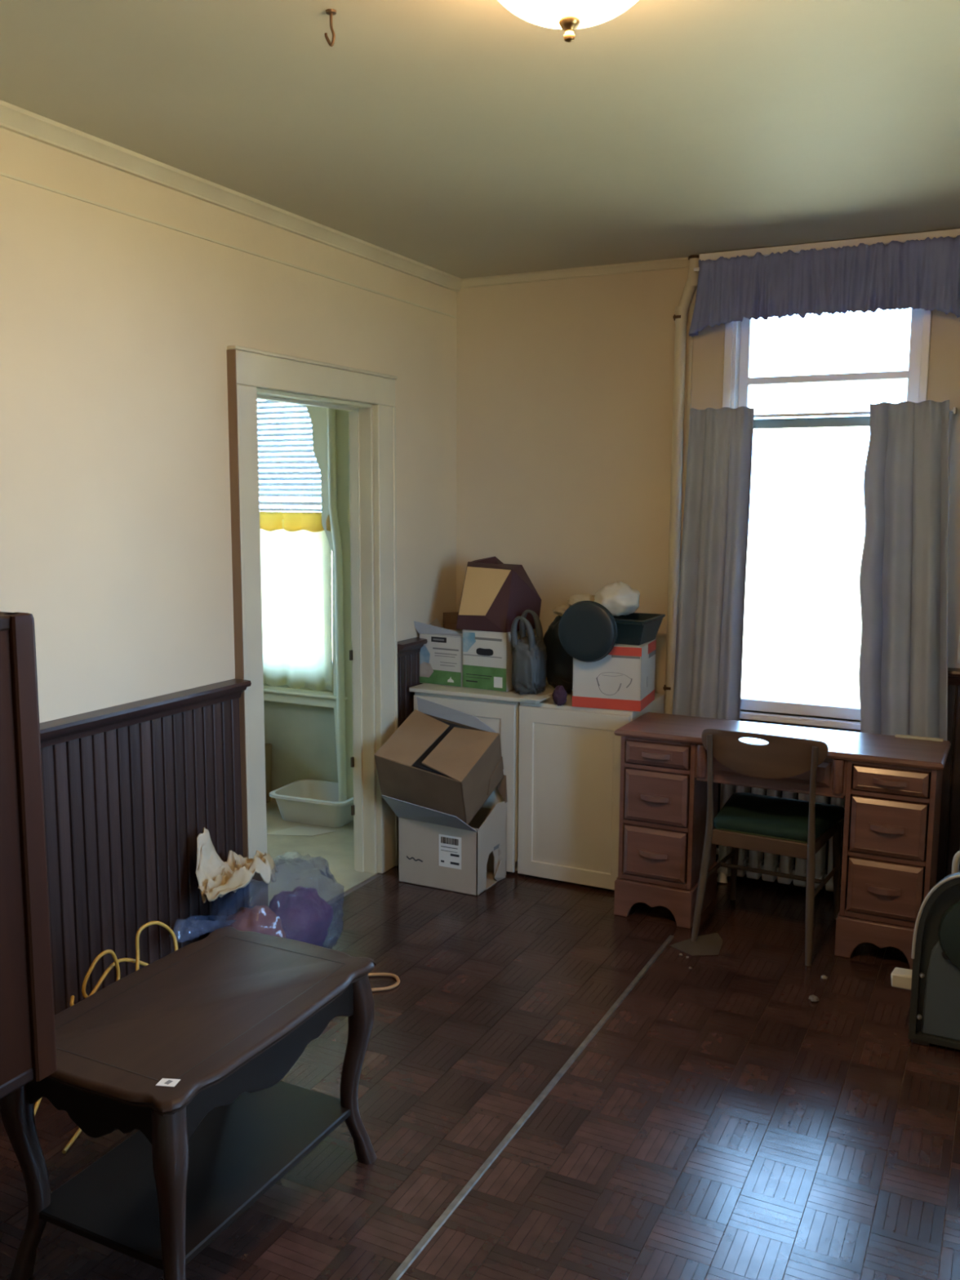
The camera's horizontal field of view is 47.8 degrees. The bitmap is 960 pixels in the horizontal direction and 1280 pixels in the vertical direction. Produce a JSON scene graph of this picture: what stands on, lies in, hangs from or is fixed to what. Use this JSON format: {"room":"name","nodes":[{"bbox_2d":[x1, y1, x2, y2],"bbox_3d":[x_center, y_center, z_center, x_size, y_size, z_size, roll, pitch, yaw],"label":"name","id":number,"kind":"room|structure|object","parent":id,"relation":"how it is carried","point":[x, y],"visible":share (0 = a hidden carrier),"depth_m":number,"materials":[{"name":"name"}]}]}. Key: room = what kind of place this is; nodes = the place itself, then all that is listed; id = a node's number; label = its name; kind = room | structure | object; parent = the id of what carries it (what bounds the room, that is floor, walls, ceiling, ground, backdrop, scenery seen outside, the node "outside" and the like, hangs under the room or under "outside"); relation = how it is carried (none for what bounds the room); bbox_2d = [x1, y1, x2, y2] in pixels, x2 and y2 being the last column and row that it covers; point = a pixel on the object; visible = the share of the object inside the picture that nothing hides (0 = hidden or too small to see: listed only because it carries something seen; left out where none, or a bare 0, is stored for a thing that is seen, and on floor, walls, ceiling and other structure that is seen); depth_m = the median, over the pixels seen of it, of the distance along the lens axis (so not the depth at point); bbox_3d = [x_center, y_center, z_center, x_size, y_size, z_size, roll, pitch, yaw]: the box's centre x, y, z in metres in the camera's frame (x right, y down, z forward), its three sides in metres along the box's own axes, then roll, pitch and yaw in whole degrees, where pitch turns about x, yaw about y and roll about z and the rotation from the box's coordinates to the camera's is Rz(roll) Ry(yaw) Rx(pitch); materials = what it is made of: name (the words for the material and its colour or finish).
{"room":"home office","nodes":[
{"label":"home office","id":0,"kind":"room"},
{"bbox_2d":[0,127,456,1014],"bbox_3d":[-1.413,-0.057,2.878,0.126,2.690,5.600,4,8,26],"label":"wall","id":1,"kind":"structure","parent":0,"point":[117,329],"depth_m":3.45,"materials":[{"name":"beige paint"}]},
{"bbox_2d":[40,678,251,747],"bbox_3d":[-1.497,0.342,2.586,0.064,0.067,2.915,4,8,26],"label":"trim","id":2,"kind":"structure","parent":1,"relation":"attached to","point":[52,732],"depth_m":3.40,"materials":[{"name":"brown wood"}]},
{"bbox_2d":[0,171,455,318],"bbox_3d":[-1.368,-1.215,2.692,0.006,0.007,5.580,4,8,26],"label":"trim","id":3,"kind":"structure","parent":1,"relation":"attached to","point":[2,174],"depth_m":3.55,"materials":[{"name":"beige paint"}]},
{"bbox_2d":[0,99,462,292],"bbox_3d":[-1.346,-1.360,2.673,0.045,0.052,5.600,4,8,26],"label":"trim","id":4,"kind":"structure","parent":1,"relation":"attached to","point":[15,119],"depth_m":3.51,"materials":[{"name":"beige paint"}]},
{"bbox_2d":[226,345,398,907],"bbox_3d":[-0.668,0.004,4.362,0.156,2.183,1.075,4,8,26],"label":"door frame","id":5,"kind":"structure","parent":1,"relation":"in","point":[248,369],"depth_m":4.57,"materials":[{"name":"beige paint"}]},
{"bbox_2d":[397,636,427,657],"bbox_3d":[-0.229,0.013,5.095,0.064,0.067,0.622,4,8,26],"label":"trim","id":6,"kind":"structure","parent":1,"relation":"attached to","point":[411,646],"depth_m":4.91,"materials":[{"name":"brown wood"}]},
{"bbox_2d":[263,405,353,799],"bbox_3d":[-1.350,-0.473,6.006,2.590,2.690,0.300,4,8,26],"label":"wall","id":7,"kind":"structure","parent":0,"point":[302,738],"depth_m":5.77,"materials":[{"name":"paint"}]},
{"bbox_2d":[257,400,321,505],"bbox_3d":[-1.225,-1.067,5.769,1.050,0.688,0.040,4,8,26],"label":"blind","id":8,"kind":"object","parent":7,"relation":"attached to","point":[312,495],"visible":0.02,"depth_m":5.67,"materials":[{"name":"white paint"}]},
{"bbox_2d":[259,507,333,691],"bbox_3d":[-1.247,-0.232,5.854,1.080,0.956,0.034,4,8,26],"label":"cafe curtain","id":9,"kind":"object","parent":7,"relation":"hanging from","point":[295,551],"visible":0.44,"depth_m":5.71,"materials":[{"name":"beige fabric"}]},
{"bbox_2d":[0,797,959,1279],"bbox_3d":[-0.972,1.337,2.838,6.304,0.061,5.600,4,8,26],"label":"floor","id":10,"kind":"structure","parent":0,"point":[724,1122],"depth_m":2.98,"materials":[{"name":"brown wood"}]},
{"bbox_2d":[0,611,57,1098],"bbox_3d":[-1.131,0.696,1.889,0.442,1.462,0.585,4,8,26],"label":"cabinet","id":11,"kind":"object","parent":10,"relation":"on","point":[28,1046],"visible":1,"depth_m":1.97,"materials":[{"name":"brown wood"}]},
{"bbox_2d":[34,920,177,1153],"bbox_3d":[-1.073,1.080,3.067,0.180,0.386,0.690,2,8,13],"label":"extension cord","id":12,"kind":"object","parent":10,"relation":"on","point":[136,961],"visible":0.32,"depth_m":3.16,"materials":[{"name":"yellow plastic"}]},
{"bbox_2d":[0,926,377,1279],"bbox_3d":[-0.638,1.085,2.511,0.506,0.531,0.760,4,8,26],"label":"side table","id":13,"kind":"object","parent":10,"relation":"on","point":[191,1050],"visible":0.91,"depth_m":2.38,"materials":[{"name":"brown wood"}]},
{"bbox_2d":[164,1080,173,1084],"bbox_3d":[-0.612,0.869,2.126,0.010,0.001,0.014,4,8,26],"label":"print","id":14,"kind":"object","parent":13,"relation":"on","point":[166,1082],"depth_m":2.12,"materials":[{"name":"grey paper"}]},
{"bbox_2d":[39,1080,351,1270],"bbox_3d":[-0.638,1.201,2.527,0.406,0.019,0.660,4,8,26],"label":"shelf","id":15,"kind":"object","parent":13,"relation":"attached to","point":[240,1149],"depth_m":2.44,"materials":[{"name":"black wood"}]},
{"bbox_2d":[264,743,271,803],"bbox_3d":[-1.267,0.730,5.917,0.229,0.329,0.164,4,8,26],"label":"sack","id":16,"kind":"object","parent":10,"relation":"on","point":[268,746],"visible":0.2,"depth_m":5.91,"materials":[{"name":"white"}]},
{"bbox_2d":[266,826,335,835],"bbox_3d":[-0.902,0.959,5.438,0.362,0.002,0.154,1,8,4],"label":"paper","id":17,"kind":"object","parent":10,"relation":"on","point":[296,830],"visible":0.86,"depth_m":5.41,"materials":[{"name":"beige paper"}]},
{"bbox_2d":[269,778,353,827],"bbox_3d":[-0.827,0.859,5.660,0.460,0.146,0.352,4,8,23],"label":"tub","id":18,"kind":"object","parent":10,"relation":"on","point":[305,801],"visible":0.71,"depth_m":5.56,"materials":[{"name":"grey plastic"}]},
{"bbox_2d":[326,408,346,801],"bbox_3d":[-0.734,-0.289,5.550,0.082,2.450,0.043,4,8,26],"label":"door","id":19,"kind":"structure","parent":10,"relation":"on","point":[331,413],"depth_m":5.54,"materials":[{"name":"beige wood"}]},
{"bbox_2d":[368,972,399,991],"bbox_3d":[-0.513,1.202,3.594,0.283,0.012,0.594,8,11,44],"label":"power cord","id":20,"kind":"object","parent":10,"relation":"on","point":[377,974],"visible":0.36,"depth_m":3.75,"materials":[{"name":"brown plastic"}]},
{"bbox_2d":[381,774,507,896],"bbox_3d":[-0.148,0.827,4.704,0.444,0.467,0.398,4,8,26],"label":"box","id":21,"kind":"object","parent":10,"relation":"on","point":[437,850],"visible":0.98,"depth_m":4.63,"materials":[{"name":"white cardboard"}]},
{"bbox_2d":[373,697,503,824],"bbox_3d":[-0.171,0.513,4.656,0.479,0.490,0.418,4,8,26],"label":"cardboard box","id":22,"kind":"object","parent":21,"relation":"on","point":[442,758],"visible":0.98,"depth_m":4.57,"materials":[{"name":"brown cardboard"}]},
{"bbox_2d":[413,692,519,872],"bbox_3d":[0.032,0.614,5.089,0.521,0.788,0.491,4,8,26],"label":"base cabinet","id":23,"kind":"object","parent":10,"relation":"on","point":[503,717],"visible":0.22,"depth_m":4.78,"materials":[{"name":"white wood"}]},
{"bbox_2d":[408,679,568,703],"bbox_3d":[0.070,0.217,5.007,0.632,0.020,0.500,4,8,26],"label":"countertop","id":24,"kind":"structure","parent":23,"relation":"on","point":[512,695],"depth_m":4.82,"materials":[{"name":"white wood"}]},
{"bbox_2d":[413,618,462,687],"bbox_3d":[-0.163,0.046,5.058,0.286,0.302,0.223,5,9,30],"label":"box","id":25,"kind":"object","parent":24,"relation":"on","point":[441,659],"visible":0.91,"depth_m":4.97,"materials":[{"name":"white cardboard"}]},
{"bbox_2d":[419,645,430,664],"bbox_3d":[-0.255,0.076,5.013,0.058,0.117,0.001,5,9,30],"label":"print","id":26,"kind":"object","parent":25,"relation":"on","point":[424,655],"depth_m":5.01},
{"bbox_2d":[419,662,433,677],"bbox_3d":[-0.247,0.138,5.016,0.078,0.070,0.001,5,9,30],"label":"print","id":27,"kind":"object","parent":25,"relation":"attached to","point":[426,670],"depth_m":5.02},
{"bbox_2d":[419,669,461,686],"bbox_3d":[-0.183,0.173,4.982,0.226,0.066,0.001,5,9,30],"label":"print","id":28,"kind":"object","parent":25,"relation":"attached to","point":[438,677],"depth_m":4.97},
{"bbox_2d":[443,611,462,630],"bbox_3d":[-0.046,0.011,5.232,0.220,0.325,0.170,4,8,26],"label":"box","id":29,"kind":"object","parent":24,"relation":"on","point":[450,619],"visible":0.12,"depth_m":5.18,"materials":[{"name":"brown cardboard"}]},
{"bbox_2d":[462,629,528,692],"bbox_3d":[0.070,0.080,4.937,0.228,0.267,0.202,5,9,30],"label":"box","id":30,"kind":"object","parent":24,"relation":"on","point":[487,655],"visible":0.84,"depth_m":4.84,"materials":[{"name":"white cardboard"}]},
{"bbox_2d":[462,631,475,652],"bbox_3d":[-0.048,0.010,4.882,0.068,0.090,0.001,5,9,30],"label":"print","id":31,"kind":"object","parent":30,"relation":"attached to","point":[468,638],"depth_m":4.88},
{"bbox_2d":[466,673,492,682],"bbox_3d":[-0.005,0.175,4.877,0.135,0.035,0.002,5,9,30],"label":"print","id":32,"kind":"object","parent":30,"relation":"attached to","point":[466,673],"depth_m":4.89},
{"bbox_2d":[462,664,506,691],"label":"print","id":33,"kind":"object","parent":30,"relation":"attached to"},
{"bbox_2d":[456,555,541,632],"bbox_3d":[0.074,-0.212,4.909,0.347,0.322,0.230,4,8,26],"label":"display box","id":34,"kind":"object","parent":30,"relation":"on","point":[495,593],"visible":0.98,"depth_m":4.87,"materials":[{"name":"red cardboard"}]},
{"bbox_2d":[511,609,546,694],"bbox_3d":[0.218,0.052,4.768,0.135,0.368,0.156,4,8,26],"label":"plastic sack","id":35,"kind":"object","parent":24,"relation":"on","point":[529,665],"visible":1,"depth_m":4.72,"materials":[{"name":"grey plastic"}]},
{"bbox_2d":[519,693,551,701],"bbox_3d":[0.239,0.249,4.680,0.100,0.003,0.115,4,8,26],"label":"paper sheet","id":36,"kind":"object","parent":24,"relation":"on","point":[531,697],"visible":1,"depth_m":4.67,"materials":[{"name":"white paper"}]},
{"bbox_2d":[542,615,573,689],"bbox_3d":[0.412,0.048,4.888,0.238,0.347,0.227,4,8,26],"label":"sack","id":37,"kind":"object","parent":24,"relation":"on","point":[559,668],"visible":0.27,"depth_m":4.82,"materials":[{"name":"black"}]},
{"bbox_2d":[552,604,569,616],"bbox_3d":[0.392,-0.130,4.843,0.138,0.050,0.116,4,8,26],"label":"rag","id":38,"kind":"object","parent":37,"relation":"on","point":[559,611],"visible":0.41,"depth_m":4.82,"materials":[{"name":"fabric"}]},
{"bbox_2d":[388,934,674,1279],"bbox_3d":[-0.139,1.364,2.425,0.020,0.004,3.910,4,8,26],"label":"floor strip","id":39,"kind":"object","parent":10,"relation":"on","point":[459,1198],"visible":1,"depth_m":2.87,"materials":[{"name":"metal"}]},
{"bbox_2d":[517,689,665,889],"bbox_3d":[0.501,0.647,4.856,0.514,0.788,0.491,4,8,26],"label":"base cabinet","id":40,"kind":"object","parent":10,"relation":"on","point":[569,757],"visible":0.64,"depth_m":4.64,"materials":[{"name":"white wood"}]},
{"bbox_2d":[551,684,567,706],"bbox_3d":[0.340,0.236,4.613,0.067,0.088,0.050,4,8,26],"label":"cloth","id":41,"kind":"object","parent":40,"relation":"on","point":[559,695],"visible":1,"depth_m":4.60,"materials":[{"name":"purple fabric"}]},
{"bbox_2d":[572,638,656,711],"bbox_3d":[0.579,0.138,4.654,0.294,0.273,0.291,3,8,20],"label":"box","id":42,"kind":"object","parent":40,"relation":"on","point":[624,680],"visible":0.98,"depth_m":4.52,"materials":[{"name":"white cardboard"}]},
{"bbox_2d":[558,600,617,662],"bbox_3d":[0.443,-0.035,4.476,0.257,0.257,0.052,4,8,26],"label":"case","id":43,"kind":"object","parent":42,"relation":"on","point":[588,630],"visible":1,"depth_m":4.45,"materials":[{"name":"black plastic"}]},
{"bbox_2d":[611,654,639,658],"bbox_3d":[0.603,0.070,4.480,0.120,0.010,0.002,3,8,21],"label":"print","id":44,"kind":"object","parent":42,"relation":"attached to","point":[612,655],"depth_m":4.48},
{"bbox_2d":[613,612,665,644],"bbox_3d":[0.592,-0.052,4.643,0.333,0.109,0.284,4,8,26],"label":"bin","id":45,"kind":"object","parent":42,"relation":"on","point":[633,628],"visible":0.48,"depth_m":4.51,"materials":[{"name":"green plastic"}]},
{"bbox_2d":[567,593,595,606],"bbox_3d":[0.458,-0.164,4.723,0.159,0.073,0.188,4,8,26],"label":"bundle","id":46,"kind":"object","parent":45,"relation":"on","point":[575,598],"visible":0.5,"depth_m":4.68,"materials":[{"name":"fabric"}]},
{"bbox_2d":[594,581,639,616],"bbox_3d":[0.586,-0.180,4.635,0.195,0.142,0.216,4,8,26],"label":"sack","id":47,"kind":"object","parent":45,"relation":"on","point":[620,598],"visible":0.93,"depth_m":4.56,"materials":[{"name":"plastic"}]},
{"bbox_2d":[648,649,656,657],"bbox_3d":[0.742,0.059,4.660,0.002,0.019,0.145,3,8,20],"label":"print","id":48,"kind":"object","parent":42,"relation":"attached to","point":[653,652],"depth_m":4.66},
{"bbox_2d":[669,933,723,955],"bbox_3d":[0.857,1.149,4.072,0.238,0.002,0.163,-5,9,-35],"label":"paper scrap","id":49,"kind":"object","parent":10,"relation":"on","point":[710,944],"visible":0.95,"depth_m":4.07,"materials":[{"name":"brown"}]},
{"bbox_2d":[690,728,844,966],"bbox_3d":[1.126,0.725,4.175,0.464,0.822,0.533,5,9,29],"label":"desk chair","id":50,"kind":"object","parent":10,"relation":"on","point":[787,827],"visible":0.98,"depth_m":4.03,"materials":[{"name":"brown wood"}]},
{"bbox_2d":[713,792,844,841],"bbox_3d":[1.150,0.683,4.212,0.458,0.045,0.436,5,9,29],"label":"seat cushion","id":51,"kind":"object","parent":50,"relation":"on","point":[746,816],"depth_m":4.11,"materials":[{"name":"green fabric"}]},
{"bbox_2d":[715,783,844,891],"bbox_3d":[1.330,0.770,4.635,0.695,0.621,0.160,4,8,26],"label":"radiator","id":52,"kind":"object","parent":10,"relation":"on","point":[755,860],"visible":0.21,"depth_m":4.63,"materials":[{"name":"grey metal"}]},
{"bbox_2d":[613,711,951,969],"bbox_3d":[1.151,0.748,4.230,1.202,0.765,0.432,4,8,26],"label":"desk","id":53,"kind":"object","parent":10,"relation":"on","point":[891,786],"visible":0.94,"depth_m":4.04,"materials":[{"name":"brown wood"}]},
{"bbox_2d":[894,733,943,742],"bbox_3d":[1.674,0.373,4.128,0.170,0.008,0.027,4,8,26],"label":"ruler","id":54,"kind":"object","parent":53,"relation":"on","point":[914,737],"visible":1,"depth_m":4.12,"materials":[{"name":"beige plastic"}]},
{"bbox_2d":[808,994,818,1001],"bbox_3d":[1.119,1.200,3.630,0.036,0.017,0.030,4,8,26],"label":"scrap","id":55,"kind":"object","parent":10,"relation":"on","point":[812,997],"visible":1,"depth_m":3.62,"materials":[{"name":"brown"}]},
{"bbox_2d":[820,974,827,978],"bbox_3d":[1.207,1.181,3.797,0.023,0.011,0.020,4,8,26],"label":"scrap","id":56,"kind":"object","parent":10,"relation":"on","point":[824,976],"visible":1,"depth_m":3.79,"materials":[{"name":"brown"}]},
{"bbox_2d":[890,850,959,1049],"bbox_3d":[1.521,0.941,3.320,0.470,0.620,0.218,4,8,26],"label":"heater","id":57,"kind":"object","parent":10,"relation":"on","point":[933,981],"visible":1,"depth_m":3.31,"materials":[{"name":"dark grey-green painted metal"},{"name":"cream plastic"},{"name":"steel"}]},
{"bbox_3d":[-0.751,0.977,3.777,0.359,0.403,0.766,4,8,26],"label":"plastic bag","id":58,"kind":"object","parent":10,"relation":"on","visible":0},
{"bbox_2d":[195,826,277,902],"bbox_3d":[-0.837,0.746,3.702,0.228,0.216,0.338,4,8,26],"label":"cloth","id":59,"kind":"object","parent":58,"relation":"on","point":[216,877],"visible":1,"depth_m":3.65,"materials":[{"name":"beige fabric"}]},
{"bbox_2d":[220,905,285,937],"bbox_3d":[-0.790,1.051,3.761,0.254,0.255,0.259,4,8,26],"label":"cloth","id":60,"kind":"object","parent":58,"relation":"in","point":[260,919],"visible":0.42,"depth_m":3.71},
{"bbox_2d":[268,885,333,946],"bbox_3d":[-0.670,1.030,3.953,0.250,0.245,0.281,4,8,26],"label":"cloth","id":61,"kind":"object","parent":58,"relation":"in","point":[305,917],"visible":0.56,"depth_m":3.88,"materials":[{"name":"purple fabric"}]},
{"bbox_2d":[0,0,959,279],"bbox_3d":[0.329,-1.312,1.945,3.910,0.060,5.800,4,8,26],"label":"ceiling","id":62,"kind":"structure","parent":0,"point":[461,139],"depth_m":2.88,"materials":[{"name":"paint"}]},
{"bbox_2d":[324,8,336,47],"bbox_3d":[-0.316,-1.296,2.296,0.025,0.071,0.024,-2,8,-13],"label":"ceiling hook","id":63,"kind":"object","parent":62,"relation":"attached to","point":[331,12],"visible":1,"depth_m":2.29,"materials":[{"name":"brown metal"}]},
{"bbox_2d":[497,0,637,42],"bbox_3d":[0.163,-1.185,1.956,0.356,0.197,0.356,4,8,26],"label":"ceiling lamp","id":64,"kind":"object","parent":62,"relation":"attached to","point":[567,15],"visible":1,"depth_m":1.95,"materials":[{"name":"white glass"}]},
{"bbox_2d":[456,267,959,883],"bbox_3d":[1.574,-0.274,4.602,3.910,2.690,0.216,4,8,26],"label":"wall","id":65,"kind":"structure","parent":0,"point":[565,387],"depth_m":4.96,"materials":[{"name":"paint"}]},
{"bbox_2d":[460,257,688,288],"bbox_3d":[0.405,-1.656,4.890,1.110,0.036,0.032,4,8,26],"label":"trim","id":66,"kind":"structure","parent":65,"relation":"attached to","point":[677,263],"depth_m":4.87,"materials":[{"name":"beige paint"}]},
{"bbox_2d":[662,254,698,714],"bbox_3d":[0.889,-0.304,4.803,0.111,2.690,0.064,4,8,26],"label":"pipe","id":67,"kind":"object","parent":65,"relation":"attached to","point":[680,317],"visible":0.81,"depth_m":4.74,"materials":[{"name":"beige metal"}]},
{"bbox_2d":[684,303,693,502],"bbox_3d":[0.911,-0.509,4.796,0.018,1.900,0.012,4,8,26],"label":"trim","id":68,"kind":"structure","parent":65,"relation":"attached to","point":[691,305],"depth_m":4.71,"materials":[{"name":"beige paint"}]},
{"bbox_2d":[715,719,860,888],"bbox_3d":[1.332,0.710,4.740,1.218,0.700,0.016,4,8,26],"label":"trim","id":69,"kind":"structure","parent":65,"relation":"attached to","point":[744,720],"depth_m":4.68,"materials":[{"name":"brown wood"}]},
{"bbox_2d":[688,407,956,421],"bbox_3d":[1.391,-0.930,4.473,1.058,0.024,0.053,4,8,26],"label":"curtain rod","id":70,"kind":"object","parent":65,"relation":"attached to","point":[954,410],"visible":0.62,"depth_m":4.45,"materials":[{"name":"white paint"}]},
{"bbox_2d":[672,406,754,720],"bbox_3d":[0.995,-0.294,4.659,0.311,1.389,0.098,3,8,19],"label":"curtain","id":71,"kind":"object","parent":70,"relation":"hanging from","point":[708,658],"visible":0.95,"depth_m":4.65,"materials":[{"name":"fabric"}]},
{"bbox_2d":[858,400,949,740],"bbox_3d":[1.706,-0.245,4.318,0.370,1.389,0.091,4,8,26],"label":"curtain","id":72,"kind":"object","parent":70,"relation":"hanging from","point":[904,574],"visible":0.97,"depth_m":4.31,"materials":[{"name":"fabric"}]},
{"bbox_2d":[688,228,959,337],"bbox_3d":[1.378,-1.425,4.370,1.102,0.340,0.133,4,8,26],"label":"valance","id":73,"kind":"object","parent":65,"relation":"attached to","point":[915,270],"visible":1,"depth_m":4.31,"materials":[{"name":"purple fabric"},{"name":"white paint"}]},
{"bbox_2d":[722,308,931,729],"bbox_3d":[1.450,-0.572,4.615,0.850,1.863,0.235,4,8,26],"label":"window","id":74,"kind":"structure","parent":65,"relation":"in","point":[738,351],"depth_m":4.61,"materials":[{"name":"white paint"}]},
{"bbox_2d":[947,667,959,685],"bbox_3d":[2.344,0.181,4.133,1.060,0.067,0.064,4,8,26],"label":"trim","id":75,"kind":"structure","parent":65,"relation":"attached to","point":[953,674],"depth_m":4.35,"materials":[{"name":"brown wood"}]},
{"bbox_3d":[2.401,-0.854,3.964,1.138,0.085,0.068,4,8,26],"label":"curtain rod","id":76,"kind":"object","parent":65,"relation":"attached to","visible":0},
{"bbox_2d":[956,629,959,663],"bbox_3d":[2.027,-0.369,4.195,0.274,0.949,0.032,4,8,26],"label":"drape","id":77,"kind":"object","parent":76,"relation":"hanging from","point":[958,651],"visible":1,"depth_m":4.31,"materials":[{"name":"beige fabric"}]},
{"label":"outside","id":78,"kind":"structure","parent":0,"visible":0},
{"bbox_2d":[331,535,864,707],"bbox_3d":[4.356,0.436,14.466,80.000,0.100,100.000,4,8,26],"label":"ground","id":79,"kind":"structure","parent":78,"point":[802,642],"depth_m":20.33,"materials":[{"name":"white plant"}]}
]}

